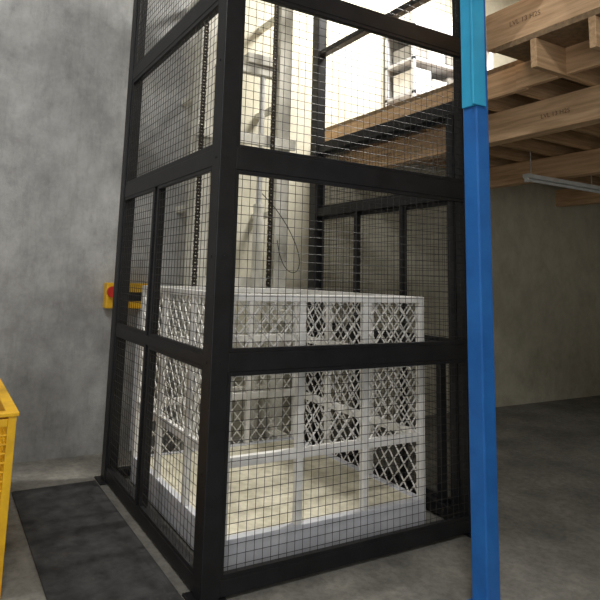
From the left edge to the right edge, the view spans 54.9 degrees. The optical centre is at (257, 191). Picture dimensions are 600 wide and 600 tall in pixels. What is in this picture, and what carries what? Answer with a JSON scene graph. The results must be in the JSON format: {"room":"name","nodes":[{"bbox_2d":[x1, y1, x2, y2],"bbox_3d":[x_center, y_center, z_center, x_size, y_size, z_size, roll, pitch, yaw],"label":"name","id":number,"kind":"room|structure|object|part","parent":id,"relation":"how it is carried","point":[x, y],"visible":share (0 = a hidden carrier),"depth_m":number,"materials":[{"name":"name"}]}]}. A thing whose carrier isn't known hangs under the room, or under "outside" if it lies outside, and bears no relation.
{"room":"warehouse","nodes":[
{"label":"warehouse","id":0,"kind":"room"},
{"bbox_2d":[169,0,299,450],"bbox_3d":[-0.232,0.065,5.649,1.117,4.700,0.716,7,-10,-28],"label":"mast","id":1,"kind":"object","parent":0,"point":[254,279],"depth_m":5.53,"materials":[{"name":"white metal"}]},
{"bbox_2d":[130,285,425,570],"bbox_3d":[0.020,1.492,4.290,1.490,1.500,1.840,7,-10,-28],"label":"carriage","id":2,"kind":"object","parent":1,"relation":"attached to","point":[418,314],"depth_m":3.75,"materials":[{"name":"white metal"}]},
{"bbox_2d":[0,0,599,462],"bbox_3d":[0.307,-0.541,6.555,14.000,6.200,0.200,7,-10,-28],"label":"wall","id":3,"kind":"structure","parent":0,"point":[64,64],"depth_m":5.60,"materials":[{"name":"concrete"}]},
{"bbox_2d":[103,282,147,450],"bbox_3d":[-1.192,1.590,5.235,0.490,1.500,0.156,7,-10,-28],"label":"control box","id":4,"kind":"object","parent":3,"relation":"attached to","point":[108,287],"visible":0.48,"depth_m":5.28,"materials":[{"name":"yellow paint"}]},
{"bbox_2d":[325,0,599,206],"bbox_3d":[4.212,-0.789,5.686,7.950,1.100,5.150,7,-10,-28],"label":"mezzanine","id":5,"kind":"object","parent":3,"relation":"attached to","point":[545,102],"visible":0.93,"depth_m":4.56,"materials":[{"name":"brown wood"}]},
{"bbox_2d":[385,4,493,106],"bbox_3d":[2.327,-1.410,7.335,1.400,1.700,0.500,7,-10,-28],"label":"storage shelf","id":6,"kind":"object","parent":5,"relation":"on","point":[400,82],"visible":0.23,"depth_m":7.05,"materials":[{"name":"metal"}]},
{"bbox_3d":[2.215,-1.276,7.514,1.320,1.280,0.010,7,-10,-28],"label":"panel","id":7,"kind":"part","parent":6,"relation":"part of","materials":[{"name":"white metal"}]},
{"bbox_2d":[523,151,599,192],"bbox_3d":[3.462,-0.216,6.471,1.400,0.365,0.087,7,-10,-28],"label":"light","id":8,"kind":"object","parent":5,"relation":"hanging from","point":[528,177],"visible":0.91,"depth_m":6.35,"materials":[{"name":"grey metal"}]},
{"bbox_2d":[0,395,599,599],"bbox_3d":[2.273,2.098,2.388,14.000,0.100,8.750,7,-10,-28],"label":"floor","id":9,"kind":"structure","parent":0,"point":[548,452],"depth_m":3.69,"materials":[{"name":"concrete"}]},
{"bbox_2d":[0,379,18,596],"bbox_3d":[-2.005,1.570,3.160,1.070,0.880,1.300,7,-10,-28],"label":"cage","id":10,"kind":"object","parent":9,"relation":"on","point":[9,412],"visible":1,"depth_m":2.88,"materials":[{"name":"paint"}]},
{"bbox_2d":[11,480,183,599],"bbox_3d":[-0.976,2.068,3.320,0.600,0.012,2.210,7,-10,-28],"label":"rubber floor mat","id":11,"kind":"object","parent":9,"relation":"on","point":[81,546],"visible":1,"depth_m":3.33,"materials":[{"name":"black rubber"}]},
{"bbox_2d":[94,0,470,599],"bbox_3d":[0.201,-0.121,4.454,2.078,4.747,2.027,7,-10,-28],"label":"lift shaft cage","id":12,"kind":"object","parent":9,"relation":"on","point":[203,572],"visible":0.89,"depth_m":3.66,"materials":[{"name":"black metal"}]},
{"bbox_3d":[1.119,2.062,2.814,0.240,0.016,0.240,7,-10,-28],"label":"base plate","id":13,"kind":"object","parent":9,"relation":"on","visible":0},
{"bbox_2d":[463,0,499,599],"bbox_3d":[1.180,0.259,3.079,0.096,3.635,0.096,7,-10,-28],"label":"steel post","id":14,"kind":"object","parent":13,"relation":"on","point":[480,328],"visible":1,"depth_m":2.96,"materials":[{"name":"blue metal"}]},
{"bbox_2d":[460,0,485,108],"bbox_3d":[1.196,-1.005,3.238,0.097,1.090,0.102,7,-10,-28],"label":"post","id":15,"kind":"object","parent":14,"relation":"attached to","point":[471,11],"visible":1,"depth_m":3.17,"materials":[{"name":"blue metal"}]}
]}

